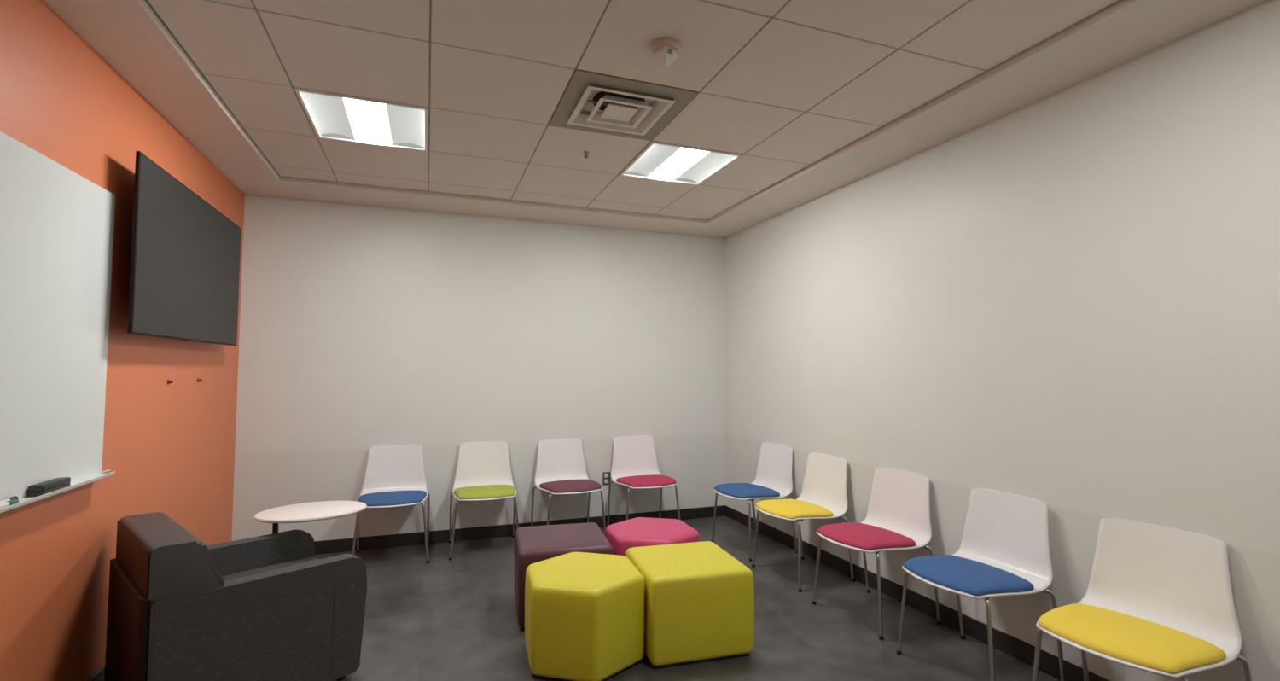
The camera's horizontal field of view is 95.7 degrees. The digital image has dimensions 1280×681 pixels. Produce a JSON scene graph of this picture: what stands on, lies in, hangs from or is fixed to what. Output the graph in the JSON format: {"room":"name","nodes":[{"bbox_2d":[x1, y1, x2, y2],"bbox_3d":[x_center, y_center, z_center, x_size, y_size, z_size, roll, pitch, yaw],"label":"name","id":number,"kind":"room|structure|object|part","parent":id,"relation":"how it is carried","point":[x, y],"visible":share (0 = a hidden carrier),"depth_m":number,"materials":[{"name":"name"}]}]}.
{"room":"meeting room","nodes":[
{"label":"meeting room","id":0,"kind":"room"},
{"bbox_2d":[0,0,244,680],"bbox_3d":[-1.940,-0.030,1.315,0.120,3.000,6.543,1,-3,-20],"label":"wall","id":1,"kind":"structure","parent":0,"point":[170,449],"depth_m":2.53,"materials":[{"name":"orange paint"}]},
{"bbox_2d":[0,131,115,513],"bbox_3d":[-1.947,-0.075,1.617,0.072,1.211,2.090,1,-3,-20],"label":"whiteboard","id":2,"kind":"object","parent":1,"relation":"attached to","point":[56,224],"visible":1,"depth_m":2.11,"materials":[{"name":"white plastic"}]},
{"bbox_2d":[0,499,18,508],"bbox_3d":[-2.020,0.523,1.833,0.018,0.018,0.132,1,-3,-17],"label":"marker","id":3,"kind":"object","parent":2,"relation":"on","point":[12,502],"visible":0.94,"depth_m":1.85,"materials":[{"name":"white plastic"}]},
{"bbox_2d":[27,477,70,496],"bbox_3d":[-2.126,0.526,2.087,0.044,0.038,0.170,1,-3,-20],"label":"eraser","id":4,"kind":"object","parent":2,"relation":"on","point":[47,486],"visible":1,"depth_m":2.05,"materials":[{"name":"black plastic"}]},
{"bbox_2d":[0,469,115,513],"bbox_3d":[-1.949,0.522,1.587,0.072,0.016,2.090,1,-3,-20],"label":"tray","id":5,"kind":"object","parent":2,"relation":"on","point":[84,478],"depth_m":2.16,"materials":[{"name":"white metal"}]},
{"bbox_2d":[88,665,104,680],"bbox_3d":[-1.884,1.419,1.264,0.008,0.100,6.303,1,-3,-20],"label":"baseboard","id":6,"kind":"structure","parent":1,"relation":"attached to","point":[99,676],"depth_m":2.50,"materials":[{"name":"black plastic"}]},
{"bbox_2d":[127,151,241,345],"bbox_3d":[-2.507,-0.400,3.208,0.106,0.804,1.490,1,-3,-20],"label":"wall screen","id":7,"kind":"object","parent":1,"relation":"attached to","point":[184,276],"visible":1,"depth_m":2.98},
{"bbox_2d":[231,194,725,541],"bbox_3d":[-1.091,0.160,5.045,4.055,3.000,0.120,1,-3,-20],"label":"wall","id":8,"kind":"structure","parent":0,"point":[363,328],"depth_m":4.84,"materials":[{"name":"white paint"}]},
{"bbox_2d":[314,505,725,554],"bbox_3d":[-1.073,1.605,4.913,4.039,0.100,0.008,1,-3,-20],"label":"baseboard","id":9,"kind":"structure","parent":8,"relation":"attached to","point":[439,536],"depth_m":4.80,"materials":[{"name":"black plastic"}]},
{"bbox_2d":[602,471,610,485],"bbox_3d":[-0.303,1.242,5.214,0.072,0.116,0.010,1,-3,-20],"label":"power outlet","id":10,"kind":"object","parent":8,"relation":"attached to","point":[606,475],"visible":0.95,"depth_m":5.21,"materials":[{"name":"white plastic"}]},
{"bbox_2d":[42,0,1266,238],"bbox_3d":[0.023,-1.246,2.099,4.055,0.090,6.303,1,-3,-20],"label":"ceiling","id":11,"kind":"structure","parent":0,"point":[816,98],"depth_m":2.64,"materials":[{"name":"paint"}]},
{"bbox_2d":[294,87,428,151],"bbox_3d":[-1.472,-1.209,3.151,0.598,0.069,0.618,1,-3,-20],"label":"ceiling light","id":12,"kind":"object","parent":11,"relation":"attached to","point":[372,121],"visible":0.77,"depth_m":3.12,"materials":[{"name":"white plastic"}]},
{"bbox_2d":[343,98,391,145],"bbox_3d":[-1.472,-1.181,3.150,0.196,0.013,0.574,1,-3,-20],"label":"diffuser","id":13,"kind":"object","parent":12,"relation":"attached to","point":[370,121],"depth_m":3.11,"materials":[{"name":"white plastic"}]},
{"bbox_2d":[582,151,589,157],"bbox_3d":[-0.331,-1.143,3.562,0.040,0.038,0.040,1,-3,-20],"label":"sprinkler","id":14,"kind":"object","parent":11,"relation":"attached to","point":[584,152],"visible":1,"depth_m":3.56,"materials":[{"name":"silver metal"}]},
{"bbox_2d":[548,69,698,140],"bbox_3d":[-0.109,-1.215,2.982,0.602,0.105,0.622,1,-3,-20],"label":"ceiling vent","id":15,"kind":"object","parent":11,"relation":"in","point":[592,101],"visible":0.99,"depth_m":2.93,"materials":[{"name":"white metal"}]},
{"bbox_2d":[650,37,681,67],"bbox_3d":[0.108,-1.174,2.391,0.132,0.085,0.132,1,-3,-20],"label":"ceiling sensor","id":16,"kind":"object","parent":11,"relation":"attached to","point":[666,50],"visible":1,"depth_m":2.36,"materials":[{"name":"white plastic"}]},
{"bbox_2d":[619,140,741,185],"bbox_3d":[0.245,-1.171,3.783,0.598,0.069,0.618,1,-3,-20],"label":"ceiling light","id":17,"kind":"object","parent":11,"relation":"attached to","point":[658,160],"visible":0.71,"depth_m":3.77,"materials":[{"name":"white metal"}]},
{"bbox_2d":[648,147,709,180],"bbox_3d":[0.245,-1.143,3.781,0.196,0.013,0.574,1,-3,-20],"label":"diffuser","id":18,"kind":"object","parent":17,"relation":"attached to","point":[677,161],"depth_m":3.74,"materials":[{"name":"white plastic"}]},
{"bbox_2d":[314,515,1060,680],"bbox_3d":[0.014,1.560,1.958,4.295,0.100,6.543,1,-3,-20],"label":"floor","id":19,"kind":"structure","parent":0,"point":[441,619],"depth_m":3.17,"materials":[{"name":"tile"}]},
{"bbox_2d":[104,500,366,680],"bbox_3d":[-1.794,1.170,2.792,0.936,0.751,1.092,-2,-4,41],"label":"armchair","id":20,"kind":"object","parent":19,"relation":"on","point":[181,608],"visible":1,"depth_m":2.38,"materials":[{"name":"grey fabric"}]},
{"bbox_3d":[-2.053,1.214,2.311,0.680,0.535,0.032,-2,-4,41],"label":"panel","id":21,"kind":"part","parent":20,"relation":"part of","materials":[{"name":"red laminate"}]},
{"bbox_3d":[-2.047,0.868,2.333,0.676,0.168,0.008,-2,-4,41],"label":"panel","id":22,"kind":"part","parent":20,"relation":"part of","materials":[{"name":"red laminate"}]},
{"bbox_3d":[-1.950,1.002,2.440,0.684,0.451,0.296,-2,-4,41],"label":"backrest","id":23,"kind":"part","parent":20,"relation":"part of","materials":[{"name":"grey fabric"}]},
{"bbox_3d":[-1.554,1.237,2.414,0.080,0.522,0.782,-2,-4,41],"label":"arm","id":24,"kind":"part","parent":20,"relation":"part of","materials":[{"name":"grey fabric"}]},
{"bbox_3d":[-2.023,1.256,2.819,0.080,0.522,0.782,-2,-4,41],"label":"arm","id":25,"kind":"part","parent":20,"relation":"part of","materials":[{"name":"grey fabric"}]},
{"bbox_3d":[-1.733,1.196,2.683,0.540,0.150,0.610,-2,-4,41],"label":"seat","id":26,"kind":"part","parent":20,"relation":"part of","materials":[{"name":"grey fabric"}]},
{"bbox_3d":[-1.929,0.982,3.065,0.028,0.070,0.028,-2,-4,41],"label":"tablet post","id":27,"kind":"part","parent":20,"relation":"part of","materials":[{"name":"black plastic"}]},
{"bbox_2d":[351,444,430,563],"bbox_3d":[-1.853,1.223,4.344,0.529,0.804,0.557,1,-3,-20],"label":"chair","id":28,"kind":"object","parent":19,"relation":"on","point":[394,476],"visible":0.96,"depth_m":4.54,"materials":[{"name":"white plastic"}]},
{"bbox_3d":[-1.978,1.388,4.117,0.022,0.426,0.166,-2,-3,31],"label":"leg","id":29,"kind":"part","parent":28,"relation":"part of","materials":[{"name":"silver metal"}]},
{"bbox_3d":[-2.103,1.404,4.416,0.189,0.423,0.052,-1,-3,27],"label":"leg","id":30,"kind":"part","parent":28,"relation":"part of","materials":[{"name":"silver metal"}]},
{"bbox_2d":[358,489,426,506],"bbox_3d":[-1.832,1.157,4.291,0.471,0.046,0.416,1,-3,-20],"label":"seat cushion","id":31,"kind":"object","parent":28,"relation":"on","point":[394,497],"depth_m":4.18,"materials":[{"name":"blue fabric"}]},
{"bbox_3d":[-1.617,1.396,4.250,0.166,0.426,0.022,-1,-3,19],"label":"leg","id":32,"kind":"part","parent":28,"relation":"part of","materials":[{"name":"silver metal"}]},
{"bbox_3d":[-1.716,1.413,4.558,0.052,0.423,0.189,-1,-3,23],"label":"leg","id":33,"kind":"part","parent":28,"relation":"part of","materials":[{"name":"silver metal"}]},
{"bbox_2d":[448,441,518,560],"bbox_3d":[-1.225,1.236,4.575,0.529,0.804,0.557,1,-3,-18],"label":"chair","id":34,"kind":"object","parent":19,"relation":"on","point":[483,473],"visible":0.98,"depth_m":4.78,"materials":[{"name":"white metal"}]},
{"bbox_3d":[-1.472,1.418,4.655,0.189,0.423,0.052,-1,-3,29],"label":"leg","id":35,"kind":"part","parent":34,"relation":"part of","materials":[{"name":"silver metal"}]},
{"bbox_3d":[-1.358,1.402,4.353,0.022,0.426,0.166,-2,-3,33],"label":"leg","id":36,"kind":"part","parent":34,"relation":"part of","materials":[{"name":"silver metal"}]},
{"bbox_2d":[453,484,515,499],"bbox_3d":[-1.206,1.170,4.521,0.471,0.046,0.416,1,-3,-18],"label":"seat cushion","id":37,"kind":"object","parent":34,"relation":"on","point":[488,491],"depth_m":4.40,"materials":[{"name":"fabric"}]},
{"bbox_3d":[-1.080,1.426,4.784,0.052,0.423,0.189,-1,-3,25],"label":"leg","id":38,"kind":"part","parent":34,"relation":"part of","materials":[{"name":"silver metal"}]},
{"bbox_3d":[-0.992,1.409,4.473,0.166,0.426,0.022,-1,-3,21],"label":"leg","id":39,"kind":"part","parent":34,"relation":"part of","materials":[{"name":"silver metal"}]},
{"bbox_2d":[514,522,613,630],"bbox_3d":[-0.466,1.369,3.442,0.531,0.428,0.547,1,-3,-14],"label":"pouf","id":40,"kind":"object","parent":19,"relation":"on","point":[536,544],"visible":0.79,"depth_m":3.28,"materials":[{"name":"fabric"}]},
{"bbox_2d":[530,437,605,535],"bbox_3d":[-0.589,1.250,4.809,0.529,0.804,0.557,2,-3,-25],"label":"chair","id":41,"kind":"object","parent":19,"relation":"on","point":[561,469],"visible":0.98,"depth_m":4.99,"materials":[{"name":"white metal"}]},
{"bbox_3d":[-0.845,1.431,4.859,0.189,0.423,0.052,-1,-3,22],"label":"leg","id":42,"kind":"part","parent":41,"relation":"part of","materials":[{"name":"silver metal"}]},
{"bbox_3d":[-0.695,1.415,4.572,0.022,0.426,0.166,-1,-3,26],"label":"leg","id":43,"kind":"part","parent":41,"relation":"part of","materials":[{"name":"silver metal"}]},
{"bbox_2d":[539,479,601,493],"bbox_3d":[-0.563,1.184,4.758,0.471,0.046,0.416,2,-3,-25],"label":"seat cushion","id":44,"kind":"object","parent":41,"relation":"on","point":[567,485],"depth_m":4.64,"materials":[{"name":"fabric"}]},
{"bbox_3d":[-0.472,1.440,5.034,0.052,0.423,0.189,-1,-3,18],"label":"leg","id":45,"kind":"part","parent":41,"relation":"part of","materials":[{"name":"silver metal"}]},
{"bbox_3d":[-0.346,1.424,4.736,0.166,0.426,0.022,-1,-3,14],"label":"leg","id":46,"kind":"part","parent":41,"relation":"part of","materials":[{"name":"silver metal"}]},
{"bbox_2d":[524,552,645,680],"bbox_3d":[-0.280,1.341,2.867,0.550,0.428,0.622,1,-3,-16],"label":"pouf","id":47,"kind":"object","parent":19,"relation":"on","point":[584,612],"visible":1,"depth_m":2.63,"materials":[{"name":"yellow leather"}]},
{"bbox_2d":[606,435,680,526],"bbox_3d":[0.039,1.264,5.039,0.529,0.804,0.557,1,-3,-22],"label":"chair","id":48,"kind":"object","parent":19,"relation":"on","point":[635,464],"visible":0.99,"depth_m":5.23,"materials":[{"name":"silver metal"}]},
{"bbox_3d":[-0.214,1.445,5.103,0.189,0.423,0.052,-1,-3,25],"label":"leg","id":49,"kind":"part","parent":48,"relation":"part of","materials":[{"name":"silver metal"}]},
{"bbox_3d":[-0.079,1.429,4.809,0.022,0.426,0.166,-1,-3,29],"label":"leg","id":50,"kind":"part","parent":48,"relation":"part of","materials":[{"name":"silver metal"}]},
{"bbox_2d":[616,474,676,487],"bbox_3d":[0.062,1.198,4.987,0.471,0.046,0.416,1,-3,-22],"label":"seat cushion","id":51,"kind":"object","parent":48,"relation":"on","point":[649,480],"depth_m":4.87,"materials":[{"name":"fabric"}]},
{"bbox_3d":[0.168,1.454,5.258,0.052,0.423,0.189,-1,-3,21],"label":"leg","id":52,"kind":"part","parent":48,"relation":"part of","materials":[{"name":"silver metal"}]},
{"bbox_3d":[0.278,1.437,4.954,0.166,0.426,0.022,-1,-3,17],"label":"leg","id":53,"kind":"part","parent":48,"relation":"part of","materials":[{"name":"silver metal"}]},
{"bbox_2d":[605,517,699,556],"bbox_3d":[0.073,1.380,3.619,0.537,0.428,0.606,1,-3,-18],"label":"pouf","id":54,"kind":"object","parent":19,"relation":"on","point":[638,532],"visible":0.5,"depth_m":3.51,"materials":[{"name":"pink fabric"}]},
{"bbox_2d":[625,541,754,669],"bbox_3d":[0.241,1.351,3.042,0.537,0.428,0.537,1,-3,-16],"label":"pouf","id":55,"kind":"object","parent":19,"relation":"on","point":[700,598],"visible":0.87,"depth_m":2.80,"materials":[{"name":"yellow fabric"}]},
{"bbox_2d":[710,442,797,561],"bbox_3d":[0.889,1.245,4.617,0.557,0.804,0.529,2,-3,-26],"label":"chair","id":56,"kind":"object","parent":19,"relation":"on","point":[773,477],"visible":0.97,"depth_m":4.64,"materials":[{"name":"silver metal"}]},
{"bbox_3d":[0.659,1.426,4.710,0.166,0.426,0.022,-1,-3,25],"label":"leg","id":57,"kind":"part","parent":56,"relation":"part of","materials":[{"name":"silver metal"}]},
{"bbox_2d":[714,482,779,498],"bbox_3d":[0.836,1.181,4.594,0.416,0.046,0.471,2,-3,-26],"label":"seat cushion","id":58,"kind":"object","parent":56,"relation":"on","point":[730,490],"depth_m":4.48,"materials":[{"name":"blue fabric"}]},
{"bbox_3d":[0.829,1.410,4.365,0.022,0.426,0.166,0,-3,13],"label":"leg","id":59,"kind":"part","parent":56,"relation":"part of","materials":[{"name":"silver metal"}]},
{"bbox_3d":[0.943,1.437,4.865,0.052,0.423,0.189,-1,-3,21],"label":"leg","id":60,"kind":"part","parent":56,"relation":"part of","materials":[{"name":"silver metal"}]},
{"bbox_3d":[1.125,1.419,4.495,0.189,0.423,0.052,-1,-3,17],"label":"leg","id":61,"kind":"part","parent":56,"relation":"part of","materials":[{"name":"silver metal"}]},
{"bbox_2d":[751,452,855,592],"bbox_3d":[1.107,1.216,4.028,0.557,0.804,0.529,1,-3,-24],"label":"chair","id":62,"kind":"object","parent":19,"relation":"on","point":[823,492],"visible":0.98,"depth_m":4.04,"materials":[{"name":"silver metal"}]},
{"bbox_3d":[0.880,1.398,4.128,0.166,0.426,0.022,-1,-3,27],"label":"leg","id":63,"kind":"part","parent":62,"relation":"part of","materials":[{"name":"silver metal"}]},
{"bbox_2d":[755,498,833,518],"bbox_3d":[1.052,1.152,4.006,0.416,0.046,0.471,1,-3,-24],"label":"seat cushion","id":64,"kind":"object","parent":62,"relation":"on","point":[788,508],"depth_m":3.89,"materials":[{"name":"yellow fabric"}]},
{"bbox_3d":[1.038,1.381,3.777,0.022,0.426,0.166,-1,-3,15],"label":"leg","id":65,"kind":"part","parent":62,"relation":"part of","materials":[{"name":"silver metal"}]},
{"bbox_3d":[1.170,1.407,4.273,0.052,0.423,0.189,-1,-3,23],"label":"leg","id":66,"kind":"part","parent":62,"relation":"part of","materials":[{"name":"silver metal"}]},
{"bbox_3d":[1.339,1.389,3.897,0.189,0.423,0.052,-1,-3,19],"label":"leg","id":67,"kind":"part","parent":62,"relation":"part of","materials":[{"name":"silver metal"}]},
{"bbox_2d":[812,467,941,639],"bbox_3d":[1.347,1.184,3.376,0.557,0.804,0.529,2,-3,-25],"label":"chair","id":68,"kind":"object","parent":19,"relation":"on","point":[898,517],"visible":0.99,"depth_m":3.40,"materials":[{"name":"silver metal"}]},
{"bbox_3d":[1.119,1.366,3.473,0.166,0.426,0.022,-1,-3,26],"label":"leg","id":69,"kind":"part","parent":68,"relation":"part of","materials":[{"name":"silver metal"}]},
{"bbox_3d":[1.406,1.376,3.622,0.052,0.423,0.189,-1,-3,22],"label":"leg","id":70,"kind":"part","parent":68,"relation":"part of","materials":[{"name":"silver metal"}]},
{"bbox_2d":[817,522,915,550],"bbox_3d":[1.293,1.120,3.354,0.416,0.046,0.471,2,-3,-25],"label":"seat cushion","id":71,"kind":"object","parent":68,"relation":"on","point":[856,536],"depth_m":3.25,"materials":[{"name":"fabric"}]},
{"bbox_3d":[1.283,1.349,3.124,0.022,0.426,0.166,-1,-3,14],"label":"leg","id":72,"kind":"part","parent":68,"relation":"part of","materials":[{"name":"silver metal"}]},
{"bbox_3d":[1.581,1.357,3.250,0.189,0.423,0.052,-1,-3,18],"label":"leg","id":73,"kind":"part","parent":68,"relation":"part of","materials":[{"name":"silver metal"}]},
{"bbox_2d":[896,488,1065,680],"bbox_3d":[1.578,1.153,2.749,0.557,0.804,0.529,1,-3,-22],"label":"chair","id":74,"kind":"object","parent":19,"relation":"on","point":[1003,550],"visible":0.99,"depth_m":2.76,"materials":[{"name":"white plastic"}]},
{"bbox_3d":[1.355,1.335,2.857,0.166,0.426,0.022,-1,-3,29],"label":"leg","id":75,"kind":"part","parent":74,"relation":"part of","materials":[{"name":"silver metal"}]},
{"bbox_3d":[1.650,1.345,2.992,0.052,0.423,0.189,-1,-3,25],"label":"leg","id":76,"kind":"part","parent":74,"relation":"part of","materials":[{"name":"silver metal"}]},
{"bbox_2d":[903,554,1034,595],"bbox_3d":[1.523,1.089,2.730,0.416,0.046,0.471,1,-3,-22],"label":"seat cushion","id":77,"kind":"object","parent":74,"relation":"on","point":[954,573],"depth_m":2.63,"materials":[{"name":"blue fabric"}]},
{"bbox_3d":[1.501,1.318,2.501,0.022,0.426,0.166,-1,-3,17],"label":"leg","id":78,"kind":"part","parent":74,"relation":"part of","materials":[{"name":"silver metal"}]},
{"bbox_3d":[1.806,1.326,2.611,0.189,0.423,0.052,-1,-3,21],"label":"leg","id":79,"kind":"part","parent":74,"relation":"part of","materials":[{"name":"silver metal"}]},
{"bbox_2d":[1032,517,1252,680],"bbox_3d":[1.804,1.123,2.127,0.557,0.804,0.529,2,-3,-28],"label":"chair","id":80,"kind":"object","parent":19,"relation":"on","point":[1159,600],"visible":1,"depth_m":2.16,"materials":[{"name":"white plastic"}]},
{"bbox_3d":[1.571,1.304,2.212,0.166,0.426,0.022,-1,-3,23],"label":"leg","id":81,"kind":"part","parent":80,"relation":"part of","materials":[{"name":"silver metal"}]},
{"bbox_3d":[1.849,1.314,2.376,0.052,0.423,0.189,-1,-3,19],"label":"leg","id":82,"kind":"part","parent":80,"relation":"part of","materials":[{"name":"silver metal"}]},
{"bbox_2d":[1038,603,1226,673],"bbox_3d":[1.752,1.058,2.102,0.416,0.046,0.471,2,-3,-28],"label":"seat cushion","id":83,"kind":"object","parent":80,"relation":"on","point":[1121,638],"depth_m":2.02,"materials":[{"name":"yellow fabric"}]},
{"bbox_3d":[1.753,1.287,1.873,0.022,0.426,0.166,0,-3,11],"label":"leg","id":84,"kind":"part","parent":80,"relation":"part of","materials":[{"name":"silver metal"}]},
{"bbox_3d":[2.044,1.297,2.014,0.189,0.423,0.052,-1,-3,15],"label":"leg","id":85,"kind":"part","parent":80,"relation":"part of","materials":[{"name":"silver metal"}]},
{"bbox_2d":[724,0,1279,680],"bbox_3d":[1.978,0.055,2.756,0.120,3.000,6.543,1,-3,-20],"label":"wall","id":86,"kind":"structure","parent":0,"point":[1067,300],"depth_m":2.67,"materials":[{"name":"white paint"}]},
{"bbox_2d":[725,505,1110,680],"bbox_3d":[1.913,1.502,2.661,0.008,0.100,6.303,1,-3,-20],"label":"baseboard","id":87,"kind":"structure","parent":86,"relation":"attached to","point":[1012,646],"depth_m":3.29,"materials":[{"name":"black plastic"}]}
]}

